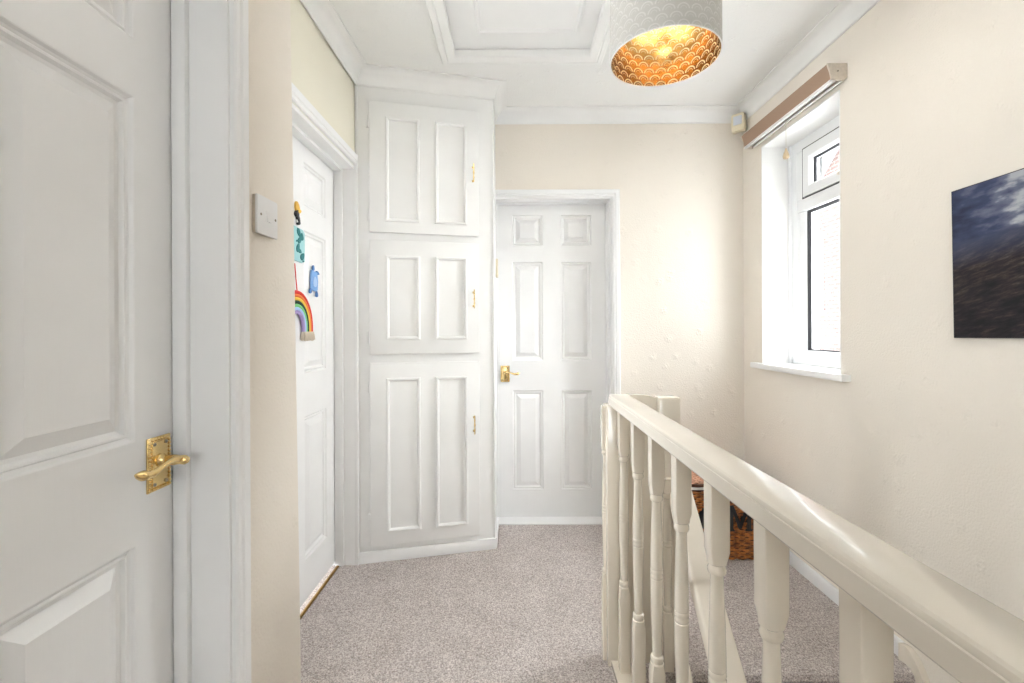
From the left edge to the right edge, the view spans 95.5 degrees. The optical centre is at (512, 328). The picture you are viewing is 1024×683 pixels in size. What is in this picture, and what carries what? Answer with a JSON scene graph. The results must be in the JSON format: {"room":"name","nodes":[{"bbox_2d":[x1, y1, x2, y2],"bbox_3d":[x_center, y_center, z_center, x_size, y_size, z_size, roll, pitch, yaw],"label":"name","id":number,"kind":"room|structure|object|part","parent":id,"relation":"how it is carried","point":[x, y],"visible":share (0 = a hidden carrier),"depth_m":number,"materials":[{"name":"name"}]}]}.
{"room":"upstairs landing","nodes":[
{"label":"upstairs landing","id":0,"kind":"room"},
{"bbox_2d":[248,0,300,682],"bbox_3d":[-0.750,-0.062,-0.375,0.360,2.490,3.250,0,0,0],"label":"wall","id":1,"kind":"structure","parent":0,"point":[275,591],"depth_m":1.11,"materials":[{"name":"beige paint"}]},
{"bbox_2d":[0,0,250,682],"bbox_3d":[-0.661,0.161,0.546,0.216,2.044,0.872,0,0,0],"label":"door","id":2,"kind":"structure","parent":1,"relation":"in","point":[125,485],"depth_m":0.81,"materials":[{"name":"white paint"}]},
{"bbox_3d":[-0.670,0.253,0.881,0.008,0.101,0.057,0,0,0],"label":"handle plate","id":3,"kind":"part","parent":2,"relation":"part of","materials":[{"name":"gold metal"}]},
{"bbox_3d":[-0.642,0.248,0.833,0.054,0.025,0.121,0,0,0],"label":"lever","id":4,"kind":"part","parent":2,"relation":"part of","materials":[{"name":"gold metal"}]},
{"bbox_3d":[-0.669,0.173,0.546,0.201,2.020,0.832,0,0,0],"label":"frame","id":5,"kind":"part","parent":2,"relation":"part of","materials":[{"name":"white wood"}]},
{"bbox_3d":[-0.561,0.161,0.546,0.016,2.044,0.872,0,0,0],"label":"architrave","id":6,"kind":"part","parent":2,"relation":"part of","materials":[{"name":"white wood"}]},
{"bbox_2d":[252,193,277,239],"bbox_3d":[-0.562,-0.255,1.060,0.018,0.086,0.086,0,0,0],"label":"light switch","id":7,"kind":"object","parent":1,"relation":"attached to","point":[264,210],"visible":1,"depth_m":1.04,"materials":[{"name":"beige plastic"}]},
{"bbox_2d":[290,0,354,151],"bbox_3d":[-0.873,-0.061,2.035,0.155,2.490,1.730,0,0,0],"label":"wall","id":8,"kind":"structure","parent":0,"point":[317,72],"depth_m":1.93,"materials":[{"name":"paint"}]},
{"bbox_2d":[292,83,359,619],"bbox_3d":[-0.863,0.153,1.923,0.172,2.061,0.877,0,0,0],"label":"door","id":9,"kind":"structure","parent":8,"relation":"in","point":[325,177],"depth_m":2.22,"materials":[{"name":"white paint"}]},
{"bbox_2d":[294,201,301,224],"bbox_3d":[-0.889,-0.478,1.921,0.012,0.094,0.045,0,0,0],"label":"ornament","id":10,"kind":"object","parent":9,"relation":"attached to","point":[297,211],"visible":0.98,"depth_m":1.91,"materials":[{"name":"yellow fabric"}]},
{"bbox_2d":[294,226,304,262],"bbox_3d":[-0.891,-0.350,1.937,0.008,0.144,0.103,0,0,0],"label":"plaque","id":11,"kind":"object","parent":9,"relation":"attached to","point":[299,235],"visible":0.97,"depth_m":1.93,"materials":[{"name":"fabric"}]},
{"bbox_2d":[294,263,314,340],"bbox_3d":[-0.882,-0.108,1.900,0.026,0.320,0.308,0,0,0],"label":"rainbow hanging","id":12,"kind":"object","parent":9,"relation":"hanging from","point":[302,307],"visible":0.57,"depth_m":1.96,"materials":[{"name":"multicoloured fabric"}]},
{"bbox_3d":[-0.884,-0.033,1.900,0.016,0.090,0.138,0,0,0],"label":"rainbow cord","id":13,"kind":"part","parent":12,"relation":"part of","materials":[{"name":"fabric"}]},
{"bbox_3d":[-0.884,-0.040,1.900,0.016,0.104,0.164,0,0,0],"label":"rainbow cord","id":14,"kind":"part","parent":12,"relation":"part of","materials":[{"name":"blue fabric"}]},
{"bbox_3d":[-0.884,-0.047,1.900,0.016,0.117,0.189,0,0,0],"label":"rainbow cord","id":15,"kind":"part","parent":12,"relation":"part of","materials":[{"name":"fabric"}]},
{"bbox_3d":[-0.884,-0.053,1.900,0.016,0.130,0.215,0,0,0],"label":"rainbow cord","id":16,"kind":"part","parent":12,"relation":"part of","materials":[{"name":"fabric"}]},
{"bbox_3d":[-0.884,-0.060,1.900,0.016,0.144,0.240,0,0,0],"label":"rainbow cord","id":17,"kind":"part","parent":12,"relation":"part of","materials":[{"name":"fabric"}]},
{"bbox_3d":[-0.884,-0.067,1.900,0.016,0.157,0.266,0,0,0],"label":"rainbow cord","id":18,"kind":"part","parent":12,"relation":"part of","materials":[{"name":"fabric"}]},
{"bbox_3d":[-0.884,-0.073,1.900,0.016,0.171,0.292,0,0,0],"label":"rainbow cord","id":19,"kind":"part","parent":12,"relation":"part of","materials":[{"name":"fabric"}]},
{"bbox_2d":[309,265,319,296],"bbox_3d":[-0.889,-0.214,2.083,0.010,0.140,0.101,0,0,0],"label":"turtle","id":20,"kind":"object","parent":9,"relation":"attached to","point":[313,274],"visible":1,"depth_m":2.07,"materials":[{"name":"fabric"}]},
{"bbox_2d":[330,0,840,105],"bbox_3d":[0.339,-1.361,0.425,2.690,0.100,5.150,0,0,0],"label":"ceiling","id":21,"kind":"structure","parent":0,"point":[757,35],"depth_m":2.25,"materials":[{"name":"white paint"}]},
{"bbox_2d":[425,0,609,65],"bbox_3d":[0.044,-1.317,1.877,0.780,0.058,0.805,0,0,0],"label":"hatch","id":22,"kind":"object","parent":21,"relation":"attached to","point":[517,32],"visible":0.92,"depth_m":2.07,"materials":[{"name":"white paint"}]},
{"bbox_3d":[0.044,-1.333,1.877,0.670,0.026,0.695,0,0,0],"label":"hatch panel","id":23,"kind":"part","parent":22,"relation":"part of","materials":[{"name":"white wood"}]},
{"bbox_2d":[300,0,879,123],"bbox_3d":[0.292,-1.272,0.400,2.185,0.078,4.800,0,0,0],"label":"coving","id":24,"kind":"structure","parent":21,"relation":"attached to","point":[846,13],"depth_m":2.41,"materials":[{"name":"white paint"}]},
{"bbox_2d":[610,0,722,86],"bbox_3d":[0.487,-1.090,1.500,0.344,0.444,0.344,0,0,0],"label":"pendant lamp","id":25,"kind":"object","parent":21,"relation":"hanging from","point":[654,43],"visible":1,"depth_m":1.57,"materials":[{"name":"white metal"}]},
{"bbox_3d":[0.488,-1.000,1.500,0.342,0.260,0.342,0,0,0],"label":"lamp shade","id":26,"kind":"part","parent":25,"relation":"part of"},
{"bbox_2d":[300,525,899,682],"bbox_3d":[0.206,1.299,0.475,2.400,0.240,5.250,0,0,0],"label":"floor","id":27,"kind":"structure","parent":0,"point":[525,609],"depth_m":1.90,"materials":[{"name":"beige carpet"}]},
{"bbox_2d":[354,84,498,564],"bbox_3d":[-0.442,-0.063,2.566,0.704,2.490,0.468,0,0,0],"label":"tall cabinet","id":28,"kind":"object","parent":27,"relation":"on","point":[427,203],"visible":1,"depth_m":2.40,"materials":[{"name":"white paint"}]},
{"bbox_3d":[-0.452,-0.162,2.405,0.556,0.578,0.035,0,0,-13],"label":"cupboard door","id":29,"kind":"part","parent":28,"relation":"part of","materials":[{"name":"white paint"}]},
{"bbox_3d":[-0.454,-0.821,2.405,0.556,0.661,0.035,0,0,-13],"label":"cupboard door","id":30,"kind":"part","parent":28,"relation":"part of","materials":[{"name":"white paint"}]},
{"bbox_3d":[-0.448,0.631,2.405,0.556,0.921,0.035,0,0,-13],"label":"cupboard door","id":31,"kind":"part","parent":28,"relation":"part of","materials":[{"name":"white paint"}]},
{"bbox_2d":[691,470,753,559],"bbox_3d":[1.079,0.964,2.540,0.508,0.412,0.428,0,0,0],"label":"wicker basket","id":32,"kind":"object","parent":27,"relation":"on","point":[741,524],"visible":0.16,"depth_m":2.35,"materials":[{"name":"brown wicker"}]},
{"bbox_3d":[1.078,0.773,2.540,0.477,0.031,0.394,0,0,0],"label":"lid","id":33,"kind":"part","parent":32,"relation":"part of","materials":[{"name":"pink wicker"}]},
{"bbox_3d":[1.079,0.801,2.540,0.500,0.016,0.420,0,0,0],"label":"cloth trim","id":34,"kind":"part","parent":32,"relation":"part of","materials":[{"name":"white fabric"}]},
{"bbox_2d":[600,394,1023,682],"bbox_3d":[0.414,0.834,0.475,0.192,1.208,2.450,0,0,0],"label":"balustrade","id":35,"kind":"object","parent":27,"relation":"on","point":[884,590],"visible":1,"depth_m":0.68,"materials":[{"name":"beige paint"}]},
{"bbox_3d":[0.368,0.724,1.661,0.075,0.909,0.077,0,0,0],"label":"newel post","id":36,"kind":"part","parent":35,"relation":"part of","materials":[{"name":"beige paint"}]},
{"bbox_3d":[0.376,1.297,0.438,0.064,0.282,2.375,0,0,0],"label":"rail","id":37,"kind":"part","parent":35,"relation":"part of","materials":[{"name":"beige paint"}]},
{"bbox_3d":[0.458,0.714,1.651,0.104,0.968,0.022,0,0,0],"label":"return panel","id":38,"kind":"part","parent":35,"relation":"part of","materials":[{"name":"beige paint"}]},
{"bbox_2d":[495,123,743,460],"bbox_3d":[0.220,-0.066,2.880,2.340,2.490,0.160,0,0,0],"label":"wall","id":39,"kind":"structure","parent":0,"point":[680,186],"depth_m":2.80,"materials":[{"name":"beige paint"}]},
{"bbox_2d":[495,189,620,524],"bbox_3d":[0.260,0.172,2.863,0.770,2.018,0.194,0,0,0],"label":"door","id":40,"kind":"structure","parent":39,"relation":"in","point":[558,351],"depth_m":2.90,"materials":[{"name":"white paint"}]},
{"bbox_3d":[-0.049,0.280,2.901,0.057,0.101,0.008,0,0,0],"label":"handle plate","id":41,"kind":"part","parent":40,"relation":"part of","materials":[{"name":"gold metal"}]},
{"bbox_3d":[-0.010,0.274,2.873,0.104,0.025,0.054,0,0,0],"label":"lever","id":42,"kind":"part","parent":40,"relation":"part of","materials":[{"name":"gold metal"}]},
{"bbox_3d":[0.272,0.171,2.792,0.746,2.016,0.016,0,0,0],"label":"architrave","id":43,"kind":"part","parent":40,"relation":"part of","materials":[{"name":"white wood"}]},
{"bbox_2d":[731,112,746,133],"bbox_3d":[1.335,-1.219,2.750,0.072,0.102,0.048,0,0,45],"label":"sensor","id":44,"kind":"object","parent":39,"relation":"attached to","point":[738,121],"visible":1,"depth_m":2.73,"materials":[{"name":"beige plastic"}]},
{"bbox_2d":[743,0,1023,682],"bbox_3d":[1.545,1.228,0.405,0.300,5.090,5.110,0,0,0],"label":"wall","id":45,"kind":"structure","parent":0,"point":[922,451],"depth_m":1.62,"materials":[{"name":"beige paint"}]},
{"bbox_2d":[750,89,850,381],"bbox_3d":[1.482,-0.400,2.282,0.263,1.234,0.740,0,0,0],"label":"window","id":46,"kind":"structure","parent":45,"relation":"in","point":[794,190],"depth_m":2.51,"materials":[{"name":"white plastic"}]},
{"bbox_2d":[741,63,846,159],"bbox_3d":[1.344,-0.964,2.292,0.083,0.275,0.737,0,0,0],"label":"roller blind","id":47,"kind":"object","parent":46,"relation":"attached to","point":[830,73],"visible":1,"depth_m":2.17,"materials":[{"name":"beige fabric"}]},
{"bbox_3d":[1.325,-1.032,2.294,0.013,0.013,0.720,0,0,0],"label":"rail","id":48,"kind":"part","parent":47,"relation":"part of","materials":[{"name":"white plastic"}]},
{"bbox_3d":[1.371,-1.037,2.294,0.010,0.008,0.720,0,0,0],"label":"rail","id":49,"kind":"part","parent":47,"relation":"part of","materials":[{"name":"white plastic"}]},
{"bbox_3d":[1.484,0.203,2.282,0.263,0.029,0.740,0,0,0],"label":"sill","id":50,"kind":"part","parent":46,"relation":"part of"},
{"bbox_3d":[1.572,-0.413,2.283,0.082,1.203,0.621,0,0,0],"label":"frame","id":51,"kind":"part","parent":46,"relation":"part of","materials":[{"name":"white plastic"}]},
{"bbox_3d":[1.569,-0.824,2.272,0.064,0.250,0.393,0,0,0],"label":"sash","id":52,"kind":"part","parent":46,"relation":"part of","materials":[{"name":"white plastic"}]},
{"bbox_2d":[789,550,904,655],"bbox_3d":[1.387,1.145,2.228,0.015,0.058,1.145,0,0,0],"label":"baseboard","id":53,"kind":"structure","parent":45,"relation":"attached to","point":[810,574],"depth_m":2.11,"materials":[{"name":"white wood"}]},
{"bbox_2d":[951,168,1023,337],"bbox_3d":[1.380,-0.206,1.103,0.016,0.468,0.706,0,0,0],"label":"wall picture","id":54,"kind":"object","parent":45,"relation":"attached to","point":[988,215],"visible":1,"depth_m":1.34,"materials":[{"name":"black printed canvas"}]},
{"bbox_3d":[0.812,3.826,-0.150,1.190,0.100,3.700,0,0,0],"label":"floor","id":55,"kind":"structure","parent":0,"visible":0},
{"bbox_2d":[688,643,929,682],"bbox_3d":[0.985,2.444,0.375,0.829,2.664,2.560,0,0,0],"label":"staircase","id":56,"kind":"structure","parent":55,"relation":"on","point":[910,668],"depth_m":1.60,"materials":[{"name":"beige carpet"}]},
{"bbox_2d":[653,395,746,682],"bbox_3d":[0.570,2.009,0.546,0.125,3.538,2.294,0,0,0],"label":"stair handrail","id":57,"kind":"object","parent":56,"relation":"attached to","point":[667,405],"visible":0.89,"depth_m":1.60,"materials":[{"name":"beige paint"}]},
{"bbox_3d":[0.549,0.834,1.655,0.075,1.188,0.075,0,0,0],"label":"newel post","id":58,"kind":"part","parent":57,"relation":"part of","materials":[{"name":"beige paint"}]},
{"bbox_3d":[0.582,1.602,0.575,0.080,2.157,2.157,0,0,0],"label":"sloping rail","id":59,"kind":"part","parent":57,"relation":"part of","materials":[{"name":"beige paint"}]},
{"label":"outside","id":60,"kind":"structure","parent":0,"visible":0},
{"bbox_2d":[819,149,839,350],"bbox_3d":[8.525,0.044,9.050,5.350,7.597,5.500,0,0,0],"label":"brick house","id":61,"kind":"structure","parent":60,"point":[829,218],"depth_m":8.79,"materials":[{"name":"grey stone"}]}
]}

